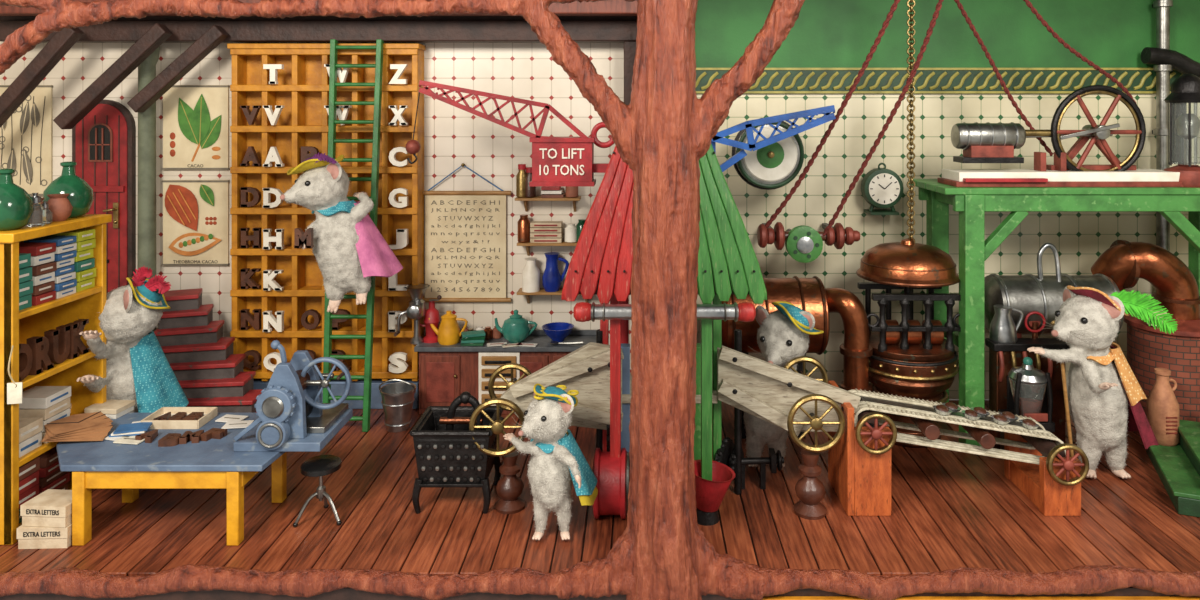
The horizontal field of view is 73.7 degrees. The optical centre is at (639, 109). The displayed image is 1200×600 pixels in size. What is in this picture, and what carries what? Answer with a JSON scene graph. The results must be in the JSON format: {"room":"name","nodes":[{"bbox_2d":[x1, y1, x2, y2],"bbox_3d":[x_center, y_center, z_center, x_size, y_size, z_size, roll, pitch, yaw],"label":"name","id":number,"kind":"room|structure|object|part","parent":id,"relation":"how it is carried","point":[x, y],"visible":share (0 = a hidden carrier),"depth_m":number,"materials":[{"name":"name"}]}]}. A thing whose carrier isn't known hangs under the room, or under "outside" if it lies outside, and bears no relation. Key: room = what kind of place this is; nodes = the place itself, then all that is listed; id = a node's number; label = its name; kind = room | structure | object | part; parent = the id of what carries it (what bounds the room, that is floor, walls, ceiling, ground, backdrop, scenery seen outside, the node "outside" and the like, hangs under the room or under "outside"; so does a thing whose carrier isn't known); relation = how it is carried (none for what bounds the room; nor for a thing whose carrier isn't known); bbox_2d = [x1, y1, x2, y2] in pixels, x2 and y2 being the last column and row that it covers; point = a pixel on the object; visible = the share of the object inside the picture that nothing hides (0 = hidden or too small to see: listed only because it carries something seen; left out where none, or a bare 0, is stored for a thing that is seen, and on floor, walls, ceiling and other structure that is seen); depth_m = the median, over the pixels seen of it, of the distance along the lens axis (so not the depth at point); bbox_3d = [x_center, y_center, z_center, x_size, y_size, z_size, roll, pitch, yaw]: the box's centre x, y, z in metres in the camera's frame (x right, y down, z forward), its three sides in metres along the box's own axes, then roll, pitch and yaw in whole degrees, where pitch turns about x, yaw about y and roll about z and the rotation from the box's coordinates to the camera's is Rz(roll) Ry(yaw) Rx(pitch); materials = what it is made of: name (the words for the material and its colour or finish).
{"room":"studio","nodes":[
{"label":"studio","id":0,"kind":"room"},
{"bbox_2d":[0,0,637,104],"bbox_3d":[-5.160,-1.300,12.230,10.480,3.200,0.860,0,0,0],"label":"ceiling","id":1,"kind":"structure","parent":0,"point":[609,21],"depth_m":12.30,"materials":[{"name":"wood"}]},
{"bbox_2d":[0,23,228,128],"bbox_3d":[-8.087,-0.432,12.021,3.617,1.724,0.418,0,0,-4],"label":"rafters","id":2,"kind":"object","parent":1,"relation":"attached to","point":[62,41],"visible":0.9,"depth_m":11.90,"materials":[{"name":"brown wood"}]},
{"bbox_2d":[822,0,943,235],"bbox_3d":[3.445,0.018,11.173,1.784,3.631,0.299,0,0,33],"label":"rope","id":3,"kind":"object","parent":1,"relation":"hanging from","point":[929,32],"visible":1,"depth_m":11.22,"materials":[{"name":"fabric"}]},
{"bbox_2d":[757,222,859,262],"bbox_3d":[2.448,1.907,12.015,1.458,0.556,1.270,0,0,0],"label":"shaft","id":4,"kind":"object","parent":3,"relation":"hanging from","point":[803,243],"visible":0.99,"depth_m":11.44,"materials":[{"name":"brown wood"}]},
{"bbox_2d":[765,0,899,227],"bbox_3d":[2.687,-0.021,11.058,2.188,3.627,0.202,0,0,34],"label":"rope","id":5,"kind":"object","parent":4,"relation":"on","point":[893,8],"visible":0.99,"depth_m":11.06,"materials":[{"name":"fabric"}]},
{"bbox_2d":[906,0,915,242],"bbox_3d":[3.828,0.078,11.300,0.098,4.097,0.098,0,0,45],"label":"hanging chain","id":6,"kind":"object","parent":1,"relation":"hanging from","point":[910,6],"visible":0.88,"depth_m":11.29,"materials":[{"name":"gold metal"}]},
{"bbox_2d":[856,239,959,287],"bbox_3d":[3.780,2.090,11.300,1.410,0.540,1.410,0,0,0],"label":"bell","id":7,"kind":"object","parent":6,"relation":"hanging from","point":[905,263],"visible":0.98,"depth_m":10.84,"materials":[{"name":"metal"}]},
{"bbox_2d":[954,0,1053,155],"bbox_3d":[5.072,-0.565,11.348,1.921,2.472,0.153,0,0,-19],"label":"rope","id":8,"kind":"object","parent":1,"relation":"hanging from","point":[960,6],"visible":0.94,"depth_m":11.37,"materials":[{"name":"fabric"}]},
{"bbox_2d":[1023,0,1135,102],"bbox_3d":[6.157,-0.878,11.289,2.248,1.847,0.087,0,0,-16],"label":"rope","id":9,"kind":"object","parent":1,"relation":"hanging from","point":[1028,3],"visible":0.87,"depth_m":11.24,"materials":[{"name":"fabric"}]},
{"bbox_2d":[0,0,1199,399],"bbox_3d":[-0.600,0.800,12.775,19.800,7.600,0.150,0,0,0],"label":"wall","id":10,"kind":"structure","parent":0,"point":[825,33],"depth_m":12.70,"materials":[{"name":"beige tile"}]},
{"bbox_2d":[0,85,52,195],"bbox_3d":[-9.772,0.483,12.653,0.922,1.757,0.083,0,0,0],"label":"poster","id":11,"kind":"object","parent":10,"relation":"attached to","point":[26,136],"visible":0.73,"depth_m":12.66,"materials":[{"name":"beige paper"}]},
{"bbox_2d":[72,100,135,292],"bbox_3d":[-8.473,2.217,12.562,0.945,4.765,0.257,0,0,0],"label":"door","id":12,"kind":"structure","parent":10,"relation":"in","point":[104,140],"depth_m":12.58,"materials":[{"name":"red wood"}]},
{"bbox_2d":[162,180,229,265],"bbox_3d":[-7.034,1.788,12.651,1.049,1.361,0.088,0,0,0],"label":"poster","id":13,"kind":"object","parent":10,"relation":"attached to","point":[195,212],"visible":1,"depth_m":12.66,"materials":[{"name":"beige paper"}]},
{"bbox_2d":[162,85,229,169],"bbox_3d":[-7.034,0.277,12.664,1.049,1.345,0.063,0,0,0],"label":"poster","id":14,"kind":"object","parent":10,"relation":"attached to","point":[195,117],"visible":1,"depth_m":12.66,"materials":[{"name":"beige paper"}]},
{"bbox_2d":[423,163,510,301],"bbox_3d":[-2.757,1.937,12.640,1.440,2.196,0.070,0,0,0],"label":"chart","id":15,"kind":"object","parent":10,"relation":"attached to","point":[465,231],"visible":1,"depth_m":12.64,"materials":[{"name":"beige paper"}]},
{"bbox_2d":[517,240,576,255],"bbox_3d":[-1.325,2.185,12.525,1.162,0.248,0.330,0,0,0],"label":"shelf","id":16,"kind":"object","parent":10,"relation":"attached to","point":[527,245],"visible":0.43,"depth_m":12.36,"materials":[{"name":"brown wood"}]},
{"bbox_2d":[518,215,529,242],"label":"bottle","id":17,"kind":"object","parent":16,"relation":"on","point":[523,223],"depth_m":12.42,"materials":[{"name":"orange metal"}]},
{"bbox_2d":[530,221,562,242],"bbox_3d":[-1.461,1.907,12.505,0.484,0.310,0.230,0,0,0],"label":"stacked boxes","id":18,"kind":"object","parent":16,"relation":"on","point":[540,231],"visible":1,"depth_m":12.40},
{"bbox_2d":[565,219,585,242],"label":"spice jars","id":19,"kind":"object","parent":16,"relation":"on","point":[572,232],"depth_m":12.43,"materials":[{"name":"white ceramic"}]},
{"bbox_2d":[515,196,580,211],"bbox_3d":[-1.434,1.488,12.525,1.008,0.248,0.330,0,0,0],"label":"shelf","id":20,"kind":"object","parent":10,"relation":"attached to","point":[536,198],"visible":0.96,"depth_m":12.36,"materials":[{"name":"brown wood"}]},
{"bbox_2d":[516,164,535,197],"label":"spice jars","id":21,"kind":"object","parent":20,"relation":"on","point":[524,189],"depth_m":12.43,"materials":[{"name":"gold metal"}]},
{"bbox_2d":[541,186,564,197],"bbox_3d":[-1.359,1.279,12.510,0.344,0.170,0.220,0,0,0],"label":"book stack","id":22,"kind":"object","parent":20,"relation":"on","point":[547,191],"visible":0.93,"depth_m":12.40,"materials":[{"name":"paper"}]},
{"bbox_2d":[566,186,577,197],"label":"spice jars","id":23,"kind":"object","parent":20,"relation":"on","point":[571,191],"depth_m":12.41,"materials":[{"name":"brown ceramic"}]},
{"bbox_2d":[517,288,587,302],"bbox_3d":[-1.325,2.945,12.525,1.162,0.248,0.330,0,0,0],"label":"shelf","id":24,"kind":"object","parent":10,"relation":"attached to","point":[542,291],"visible":0.39,"depth_m":12.37,"materials":[{"name":"brown wood"}]},
{"bbox_2d":[522,257,539,292],"bbox_3d":[-1.703,2.571,12.500,0.280,0.500,0.280,0,0,0],"label":"milk can","id":25,"kind":"object","parent":24,"relation":"on","point":[530,273],"visible":1,"depth_m":12.40,"materials":[{"name":"ceramic"}]},
{"bbox_2d":[542,252,568,291],"bbox_3d":[-1.341,2.531,12.479,0.379,0.580,0.300,0,0,32],"label":"pitcher","id":26,"kind":"object","parent":24,"relation":"on","point":[552,279],"visible":0.99,"depth_m":12.41,"materials":[{"name":"ceramic"}]},
{"bbox_2d":[732,118,803,189],"bbox_3d":[1.903,0.649,12.150,1.080,1.080,1.100,0,0,0],"label":"pulley","id":27,"kind":"object","parent":10,"relation":"attached to","point":[775,165],"visible":0.72,"depth_m":11.67,"materials":[{"name":"metal"}]},
{"bbox_2d":[861,163,903,214],"bbox_3d":[3.766,1.216,12.495,0.620,0.795,0.390,0,0,0],"label":"alarm clock","id":28,"kind":"object","parent":10,"relation":"attached to","point":[880,187],"visible":1,"depth_m":12.33,"materials":[{"name":"white paint"}]},
{"bbox_2d":[695,68,1182,93],"bbox_3d":[4.858,-0.465,12.661,9.115,0.410,0.078,0,0,0],"label":"trim","id":29,"kind":"structure","parent":10,"relation":"attached to","point":[772,80],"depth_m":12.66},
{"bbox_2d":[0,400,1199,575],"bbox_3d":[-0.600,4.660,10.325,19.800,0.120,4.750,0,0,0],"label":"floor","id":30,"kind":"structure","parent":0,"point":[950,509],"depth_m":8.86,"materials":[{"name":"brown wood"}]},
{"bbox_2d":[17,523,71,548],"bbox_3d":[-6.270,4.490,8.558,0.532,0.220,0.382,0,0,0],"label":"cardboard box","id":31,"kind":"object","parent":30,"relation":"on","point":[29,537],"visible":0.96,"depth_m":8.39,"materials":[{"name":"cardboard"}]},
{"bbox_2d":[20,489,71,526],"bbox_3d":[-6.250,4.265,8.566,0.500,0.220,0.367,0,0,4],"label":"cardboard box","id":32,"kind":"object","parent":31,"relation":"on","point":[52,507],"visible":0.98,"depth_m":8.40,"materials":[{"name":"cardboard"}]},
{"bbox_2d":[0,214,111,544],"bbox_3d":[-7.155,2.950,9.200,1.130,3.300,1.580,0,0,0],"label":"shelf unit","id":33,"kind":"object","parent":30,"relation":"on","point":[16,325],"visible":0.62,"depth_m":8.80,"materials":[{"name":"yellow paint"}]},
{"bbox_2d":[7,345,22,403],"bbox_3d":[-6.580,2.784,8.420,0.140,0.611,0.026,0,0,-16],"label":"price tag","id":34,"kind":"object","parent":33,"relation":"attached to","point":[15,389],"visible":1,"depth_m":8.41,"materials":[{"name":"white paper"}]},
{"bbox_2d":[0,169,33,230],"bbox_3d":[-6.900,0.970,8.700,0.500,0.660,0.500,0,0,0],"label":"glass bottle","id":35,"kind":"object","parent":33,"relation":"on","point":[16,205],"visible":1,"depth_m":8.62,"materials":[{"name":"glass"}]},
{"bbox_2d":[26,193,45,226],"bbox_3d":[-6.780,1.115,8.970,0.200,0.370,0.200,0,0,0],"label":"glass jar","id":36,"kind":"object","parent":33,"relation":"on","point":[38,218],"visible":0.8,"depth_m":8.93,"materials":[{"name":"clear glass"}]},
{"bbox_2d":[41,201,51,223],"bbox_3d":[-6.800,1.171,9.140,0.140,0.259,0.140,0,0,0],"label":"glass jar","id":37,"kind":"object","parent":33,"relation":"on","point":[44,204],"visible":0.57,"depth_m":9.12,"materials":[{"name":"clear glass"}]},
{"bbox_2d":[19,319,88,381],"bbox_3d":[-6.730,2.730,9.112,0.120,0.404,1.148,0,0,0],"label":"letters","id":38,"kind":"object","parent":33,"relation":"on","point":[39,353],"visible":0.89,"depth_m":9.12,"materials":[{"name":"wood"}]},
{"bbox_2d":[19,229,95,523],"bbox_3d":[-6.888,2.965,9.196,0.461,3.010,1.291,0,0,0],"label":"boxes","id":39,"kind":"object","parent":33,"relation":"on","point":[55,266],"visible":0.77,"depth_m":9.07},
{"bbox_2d":[47,193,72,221],"bbox_3d":[-6.820,1.145,9.380,0.280,0.310,0.280,0,0,0],"label":"clay pot","id":40,"kind":"object","parent":33,"relation":"on","point":[61,208],"visible":0.89,"depth_m":9.30,"materials":[{"name":"ceramic"}]},
{"bbox_2d":[42,161,93,217],"bbox_3d":[-6.930,0.963,9.700,0.510,0.673,0.510,0,0,0],"label":"glass bottle","id":41,"kind":"object","parent":33,"relation":"on","point":[80,196],"visible":0.83,"depth_m":9.60,"materials":[{"name":"glass"}]},
{"bbox_2d":[77,266,188,412],"bbox_3d":[-6.540,3.298,10.119,1.164,2.641,1.628,0,0,0],"label":"mouse","id":42,"kind":"object","parent":30,"relation":"on","point":[138,369],"visible":0.56,"depth_m":10.12,"materials":[{"name":"grey fabric"}]},
{"bbox_2d":[137,46,159,330],"bbox_3d":[-7.672,1.800,12.450,0.360,5.600,0.360,0,0,0],"label":"column","id":43,"kind":"structure","parent":30,"relation":"on","point":[146,247],"depth_m":12.35,"materials":[{"name":"paint"}]},
{"bbox_2d":[56,413,286,545],"bbox_3d":[-5.205,4.170,9.160,2.689,0.860,1.480,0,0,0],"label":"work table","id":44,"kind":"object","parent":30,"relation":"on","point":[212,463],"visible":0.63,"depth_m":8.51,"materials":[{"name":"blue paint"}]},
{"bbox_2d":[41,411,112,441],"bbox_3d":[-6.436,3.627,9.190,0.672,0.191,0.618,0,0,-19],"label":"envelopes","id":45,"kind":"object","parent":44,"relation":"on","point":[95,426],"visible":1,"depth_m":9.09,"materials":[{"name":"paper"}]},
{"bbox_2d":[84,399,134,418],"bbox_3d":[-6.520,3.680,9.842,0.420,0.120,0.320,0,0,6],"label":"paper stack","id":46,"kind":"object","parent":44,"relation":"on","point":[113,409],"visible":0.81,"depth_m":9.77,"materials":[{"name":"paper"}]},
{"bbox_2d":[141,407,217,428],"bbox_3d":[-5.514,3.690,9.590,0.680,0.100,0.440,0,0,0],"label":"tray","id":47,"kind":"object","parent":44,"relation":"on","point":[164,417],"visible":0.93,"depth_m":9.55,"materials":[{"name":"wood"}]},
{"bbox_2d":[135,428,226,446],"bbox_3d":[-5.216,3.705,9.062,0.943,0.070,0.354,0,0,0],"label":"blocks","id":48,"kind":"object","parent":44,"relation":"on","point":[171,439],"depth_m":9.03,"materials":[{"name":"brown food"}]},
{"bbox_2d":[233,340,352,451],"bbox_3d":[-3.891,3.165,9.215,1.142,1.150,1.070,0,0,0],"label":"machine","id":49,"kind":"object","parent":44,"relation":"on","point":[293,416],"visible":1,"depth_m":8.85,"materials":[{"name":"blue paint"}]},
{"bbox_2d":[154,288,262,412],"bbox_3d":[-6.289,3.685,11.818,1.987,1.830,1.256,0,0,0],"label":"staircase","id":50,"kind":"structure","parent":30,"relation":"on","point":[203,362],"depth_m":11.65,"materials":[{"name":"wood"}]},
{"bbox_2d":[293,455,341,526],"bbox_3d":[-3.568,4.274,9.019,0.522,0.658,0.509,0,0,0],"label":"stool","id":51,"kind":"object","parent":30,"relation":"on","point":[319,466],"visible":1,"depth_m":8.91,"materials":[{"name":"black metal"}]},
{"bbox_2d":[227,43,425,408],"bbox_3d":[-4.860,1.790,12.475,2.940,5.620,0.430,0,0,0],"label":"tall cabinet","id":52,"kind":"object","parent":30,"relation":"on","point":[302,88],"visible":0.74,"depth_m":12.43,"materials":[{"name":"paint"}]},
{"bbox_2d":[240,64,407,372],"bbox_3d":[-4.864,1.661,12.320,2.604,4.723,0.200,0,0,0],"label":"letters","id":53,"kind":"object","parent":52,"relation":"in","point":[273,155],"visible":0.84,"depth_m":12.23,"materials":[{"name":"white paint"}]},
{"bbox_2d":[323,39,383,431],"bbox_3d":[-4.293,1.767,11.822,0.812,5.679,0.823,0,0,0],"label":"ladder","id":54,"kind":"object","parent":30,"relation":"on","point":[367,377],"visible":0.68,"depth_m":11.90,"materials":[{"name":"wood"}]},
{"bbox_2d":[280,153,402,312],"bbox_3d":[-4.174,1.680,11.262,1.603,2.218,1.104,0,0,-21],"label":"mouse","id":55,"kind":"object","parent":54,"relation":"on","point":[348,247],"visible":1,"depth_m":10.92,"materials":[{"name":"grey fabric"}]},
{"bbox_2d":[379,379,415,432],"bbox_3d":[-3.498,4.225,11.564,0.524,0.750,0.510,0,0,0],"label":"bucket","id":56,"kind":"object","parent":30,"relation":"on","point":[397,398],"visible":1,"depth_m":11.41,"materials":[{"name":"silver metal"}]},
{"bbox_2d":[409,391,502,513],"bbox_3d":[-2.150,3.958,9.475,0.950,1.296,0.820,0,0,0],"label":"hopper","id":57,"kind":"object","parent":30,"relation":"on","point":[447,454],"visible":0.92,"depth_m":9.13,"materials":[{"name":"metal"}]},
{"bbox_2d":[469,398,524,455],"bbox_3d":[-1.624,3.626,9.229,0.663,0.663,0.282,0,0,0],"label":"spoked wheel","id":58,"kind":"object","parent":57,"relation":"attached to","point":[498,426],"visible":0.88,"depth_m":9.11,"materials":[{"name":"gold metal"}]},
{"bbox_2d":[414,330,595,413],"bbox_3d":[-2.011,4.040,12.335,2.756,1.120,0.690,0,0,0],"label":"kitchen cabinet","id":59,"kind":"object","parent":30,"relation":"on","point":[446,372],"depth_m":12.04,"materials":[{"name":"red wood"}]},
{"bbox_2d":[394,284,429,343],"bbox_3d":[-3.452,3.130,12.195,0.455,0.860,0.490,0,0,0],"label":"grinder","id":60,"kind":"object","parent":59,"relation":"on","point":[415,311],"visible":1,"depth_m":12.16,"materials":[{"name":"silver metal"}]},
{"bbox_2d":[420,295,441,342],"bbox_3d":[-3.206,3.192,12.347,0.459,0.735,0.280,0,0,31],"label":"mill","id":61,"kind":"object","parent":59,"relation":"on","point":[431,312],"visible":0.77,"depth_m":12.26,"materials":[{"name":"red paint"}]},
{"bbox_2d":[428,310,467,344],"bbox_3d":[-2.935,3.320,12.256,0.526,0.480,0.340,0,0,31],"label":"kettle","id":62,"kind":"object","parent":59,"relation":"on","point":[448,333],"visible":1,"depth_m":12.15,"materials":[{"name":"yellow paint"}]},
{"bbox_2d":[461,330,485,345],"bbox_3d":[-2.531,3.467,12.150,0.366,0.175,0.250,0,0,-9],"label":"books","id":63,"kind":"object","parent":59,"relation":"on","point":[469,338],"visible":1,"depth_m":12.05,"materials":[{"name":"green paper"}]},
{"bbox_2d":[460,326,501,339],"bbox_3d":[-2.472,3.470,12.444,0.628,0.180,0.261,0,0,-13],"label":"cups","id":64,"kind":"object","parent":59,"relation":"on","point":[490,333],"visible":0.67,"depth_m":12.43,"materials":[{"name":"ceramic"}]},
{"bbox_2d":[487,342,537,347],"bbox_3d":[-1.939,3.547,12.091,0.777,0.015,0.257,0,0,0],"label":"papers","id":65,"kind":"object","parent":59,"relation":"on","point":[503,344],"visible":1,"depth_m":12.09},
{"bbox_2d":[495,310,537,342],"bbox_3d":[-1.905,3.315,12.300,0.515,0.490,0.442,0,0,40],"label":"teapot","id":66,"kind":"object","parent":59,"relation":"on","point":[515,329],"visible":1,"depth_m":12.17,"materials":[{"name":"teal ceramic"}]},
{"bbox_2d":[542,322,573,341],"bbox_3d":[-1.266,3.450,12.350,0.500,0.220,0.500,0,0,0],"label":"bowl","id":67,"kind":"object","parent":59,"relation":"on","point":[557,331],"visible":0.97,"depth_m":12.28,"materials":[{"name":"ceramic"}]},
{"bbox_2d":[550,341,582,344],"bbox_3d":[-1.112,3.522,12.100,0.513,0.056,0.140,0,0,0],"label":"knife","id":68,"kind":"object","parent":59,"relation":"on","point":[551,342],"visible":1,"depth_m":12.08,"materials":[{"name":"metal"}]},
{"bbox_2d":[494,450,524,513],"bbox_3d":[-1.506,4.290,9.270,0.354,0.620,0.357,0,0,0],"label":"pedestal","id":69,"kind":"object","parent":30,"relation":"on","point":[509,487],"visible":0.98,"depth_m":9.18,"materials":[{"name":"brown wood"}]},
{"bbox_2d":[405,80,628,342],"bbox_3d":[-1.658,2.096,10.900,3.012,5.009,0.460,0,0,0],"label":"crane","id":70,"kind":"object","parent":30,"relation":"on","point":[556,161],"visible":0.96,"depth_m":10.72,"materials":[{"name":"red paint"}]},
{"bbox_2d":[503,383,597,539],"bbox_3d":[-0.900,3.785,8.559,0.956,1.640,0.831,0,0,-34],"label":"mouse","id":71,"kind":"object","parent":30,"relation":"on","point":[557,461],"visible":1,"depth_m":8.44,"materials":[{"name":"grey fabric"}]},
{"bbox_2d":[0,0,1199,599],"bbox_3d":[-0.637,1.719,8.046,13.498,7.078,0.879,0,0,2],"label":"tree","id":72,"kind":"object","parent":30,"relation":"on","point":[663,552],"visible":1,"depth_m":7.83,"materials":[{"name":"brown plant"}]},
{"bbox_2d":[711,105,835,171],"bbox_3d":[1.647,2.268,10.860,2.058,4.665,0.305,0,0,0],"label":"crane","id":73,"kind":"object","parent":72,"relation":"attached to","point":[828,116],"visible":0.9,"depth_m":10.71,"materials":[{"name":"blue paint"}]},
{"bbox_2d":[0,587,1199,599],"bbox_3d":[-0.250,5.260,7.905,14.500,1.080,0.150,0,0,0],"label":"floor edge","id":74,"kind":"structure","parent":30,"relation":"attached to","point":[1130,593],"depth_m":7.90,"materials":[{"name":"brown wood"}]},
{"bbox_2d":[592,448,629,518],"bbox_3d":[-0.257,4.265,9.150,0.700,0.740,0.740,0,0,0],"label":"pulley wheel","id":75,"kind":"object","parent":30,"relation":"on","point":[611,473],"visible":0.76,"depth_m":8.87,"materials":[{"name":"red paint"}]},
{"bbox_2d":[573,302,755,480],"bbox_3d":[0.276,3.381,9.055,2.041,2.438,0.330,0,0,0],"label":"posts","id":76,"kind":"object","parent":30,"relation":"on","point":[583,311],"visible":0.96,"depth_m":9.08,"materials":[{"name":"silver metal"}]},
{"bbox_2d":[501,295,860,494],"bbox_3d":[0.461,3.360,9.720,4.188,2.480,0.960,0,0,0],"label":"chute","id":77,"kind":"object","parent":30,"relation":"on","point":[767,391],"visible":0.68,"depth_m":9.35,"materials":[{"name":"wood"}]},
{"bbox_2d":[488,363,531,410],"bbox_3d":[-1.560,3.376,9.829,0.585,0.585,0.282,0,0,0],"label":"spoked wheel","id":78,"kind":"object","parent":77,"relation":"attached to","point":[511,366],"visible":0.54,"depth_m":9.71,"materials":[{"name":"gold metal"}]},
{"bbox_2d":[607,424,609,451],"bbox_3d":[-0.350,3.800,9.950,0.080,1.388,1.390,0,0,0],"label":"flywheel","id":79,"kind":"object","parent":77,"relation":"attached to","point":[608,426],"visible":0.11,"depth_m":9.28,"materials":[{"name":"metal"}]},
{"bbox_3d":[0.461,3.360,9.720,4.188,2.480,0.960,0,0,0],"label":"frame","id":80,"kind":"part","parent":77,"relation":"part of","materials":[{"name":"grey wood"}]},
{"bbox_2d":[783,356,827,383],"bbox_3d":[1.988,3.274,9.779,0.582,0.582,0.282,0,0,0],"label":"spoked wheel","id":81,"kind":"object","parent":77,"relation":"attached to","point":[789,364],"visible":0.34,"depth_m":9.66,"materials":[{"name":"gold metal"}]},
{"bbox_2d":[694,459,734,525],"bbox_3d":[0.806,4.307,9.000,0.534,0.585,0.540,0,0,0],"label":"bucket","id":82,"kind":"object","parent":30,"relation":"on","point":[709,496],"visible":0.8,"depth_m":8.87,"materials":[{"name":"paint"}]},
{"bbox_2d":[715,437,783,488],"bbox_3d":[1.276,4.287,9.747,0.921,0.627,0.459,0,0,-15],"label":"shaft","id":83,"kind":"object","parent":30,"relation":"on","point":[725,455],"visible":0.54,"depth_m":9.69,"materials":[{"name":"metal"}]},
{"bbox_2d":[743,301,823,466],"bbox_3d":[1.765,3.516,10.141,1.061,2.171,0.997,0,0,26],"label":"mouse","id":84,"kind":"object","parent":30,"relation":"on","point":[782,335],"visible":0.58,"depth_m":10.06,"materials":[{"name":"grey fabric"}]},
{"bbox_2d":[722,276,872,438],"bbox_3d":[2.129,3.487,11.364,2.122,2.226,1.167,0,0,0],"label":"copper pipe","id":85,"kind":"object","parent":30,"relation":"on","point":[810,295],"visible":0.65,"depth_m":10.93,"materials":[{"name":"gold metal"}]},
{"bbox_2d":[793,449,826,519],"bbox_3d":[1.945,4.260,9.154,0.375,0.680,0.378,0,0,0],"label":"pedestal","id":86,"kind":"object","parent":30,"relation":"on","point":[810,490],"visible":0.99,"depth_m":9.06,"materials":[{"name":"brown wood"}]},
{"bbox_2d":[787,394,844,451],"bbox_3d":[1.991,3.541,9.129,0.656,0.656,0.282,0,0,0],"label":"spoked wheel","id":87,"kind":"object","parent":86,"relation":"on","point":[815,422],"visible":1,"depth_m":9.01,"materials":[{"name":"gold metal"}]},
{"bbox_2d":[858,282,960,447],"bbox_3d":[3.780,3.500,11.300,1.400,2.200,1.360,0,0,0],"label":"boiler","id":88,"kind":"object","parent":30,"relation":"on","point":[910,358],"visible":0.77,"depth_m":10.90,"materials":[{"name":"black metal"}]},
{"bbox_2d":[828,381,1088,515],"bbox_3d":[3.692,3.990,9.512,2.685,1.220,1.176,0,0,0],"label":"conveyor belt","id":89,"kind":"object","parent":30,"relation":"on","point":[859,464],"visible":0.88,"depth_m":9.30,"materials":[{"name":"wood"}]},
{"bbox_2d":[933,402,1039,429],"bbox_3d":[4.106,3.642,9.580,1.249,0.273,0.380,0,0,0],"label":"plates","id":90,"kind":"object","parent":89,"relation":"on","point":[974,413],"depth_m":9.48,"materials":[{"name":"metal"}]},
{"bbox_2d":[998,357,1054,455],"bbox_3d":[5.066,3.912,10.476,0.520,1.376,0.528,0,0,0],"label":"jug","id":91,"kind":"object","parent":30,"relation":"on","point":[1028,384],"visible":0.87,"depth_m":10.28,"materials":[{"name":"silver metal"}]},
{"bbox_2d":[985,338,1068,448],"bbox_3d":[5.294,3.881,10.915,1.018,1.438,0.370,0,0,0],"label":"stove","id":92,"kind":"object","parent":30,"relation":"on","point":[1003,357],"visible":0.51,"depth_m":10.85,"materials":[{"name":"metal"}]},
{"bbox_2d":[989,304,1023,343],"bbox_3d":[5.011,2.933,10.985,0.408,0.460,0.357,0,0,37],"label":"pitcher","id":93,"kind":"object","parent":92,"relation":"on","point":[1003,329],"visible":1,"depth_m":10.90,"materials":[{"name":"silver metal"}]},
{"bbox_2d":[908,179,1199,445],"bbox_3d":[6.550,2.825,11.488,4.900,3.550,1.495,0,0,0],"label":"bench","id":94,"kind":"object","parent":30,"relation":"on","point":[971,203],"visible":0.75,"depth_m":10.78,"materials":[{"name":"paint"}]},
{"bbox_2d":[938,85,1183,186],"bbox_3d":[5.880,0.349,11.220,3.136,1.402,0.760,0,0,0],"label":"engine","id":95,"kind":"object","parent":94,"relation":"on","point":[987,142],"visible":1,"depth_m":11.06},
{"bbox_2d":[1164,74,1199,187],"bbox_3d":[7.604,0.275,11.100,0.600,1.550,0.600,0,0,0],"label":"lantern","id":96,"kind":"object","parent":94,"relation":"on","point":[1183,101],"visible":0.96,"depth_m":10.94,"materials":[{"name":"clear glass"}]},
{"bbox_2d":[985,243,1123,347],"bbox_3d":[5.895,3.250,11.540,1.884,2.700,0.915,0,0,0],"label":"boiler","id":97,"kind":"object","parent":30,"relation":"on","point":[1038,297],"visible":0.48,"depth_m":11.27,"materials":[{"name":"silver metal"}]},
{"bbox_2d":[1027,285,1177,478],"bbox_3d":[5.701,3.389,9.945,1.664,2.426,1.008,0,0,-17],"label":"mouse","id":98,"kind":"object","parent":30,"relation":"on","point":[1104,393],"visible":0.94,"depth_m":9.79,"materials":[{"name":"grey fabric"}]},
{"bbox_2d":[1060,362,1073,456],"bbox_3d":[5.356,3.850,10.010,0.346,1.508,0.044,0,0,-36],"label":"stick","id":99,"kind":"object","parent":98,"relation":"attached to","point":[1061,363],"visible":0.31,"depth_m":9.98,"materials":[{"name":"brown wood"}]},
{"bbox_2d":[1123,314,1199,436],"bbox_3d":[7.581,3.777,11.400,1.200,1.646,1.200,0,0,0],"label":"furnace","id":100,"kind":"object","parent":30,"relation":"on","point":[1148,348],"visible":0.39,"depth_m":10.96,"materials":[{"name":"brick"}]},
{"bbox_2d":[1091,240,1199,319],"bbox_3d":[7.369,2.571,11.605,1.435,1.337,0.740,0,0,21],"label":"pipe","id":101,"kind":"object","parent":100,"relation":"attached to","point":[1124,262],"visible":0.84,"depth_m":11.34,"materials":[{"name":"orange metal"}]},
{"bbox_2d":[1141,0,1199,305],"bbox_3d":[8.448,1.200,12.505,1.170,6.800,0.370,0,0,0],"label":"pipe","id":102,"kind":"object","parent":30,"relation":"on","point":[1165,60],"visible":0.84,"depth_m":12.42,"materials":[{"name":"metal"}]},
{"bbox_2d":[1146,420,1199,517],"bbox_3d":[7.070,4.100,9.674,1.400,1.000,1.785,0,0,22],"label":"steps","id":103,"kind":"structure","parent":30,"relation":"on","point":[1177,467],"depth_m":9.71,"materials":[{"name":"wood"}]},
{"bbox_2d":[1146,368,1179,445],"bbox_3d":[6.862,3.876,10.499,0.372,0.948,0.369,0,0,0],"label":"bottle","id":104,"kind":"object","parent":103,"relation":"on","point":[1162,405],"visible":0.96,"depth_m":10.38,"materials":[{"name":"ceramic"}]},
{"bbox_2d":[561,144,766,303],"bbox_3d":[0.280,1.243,9.873,2.383,1.967,1.438,0,0,0],"label":"hood","id":105,"kind":"object","parent":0,"point":[600,265],"depth_m":9.24,"materials":[{"name":"wood"}]}
]}

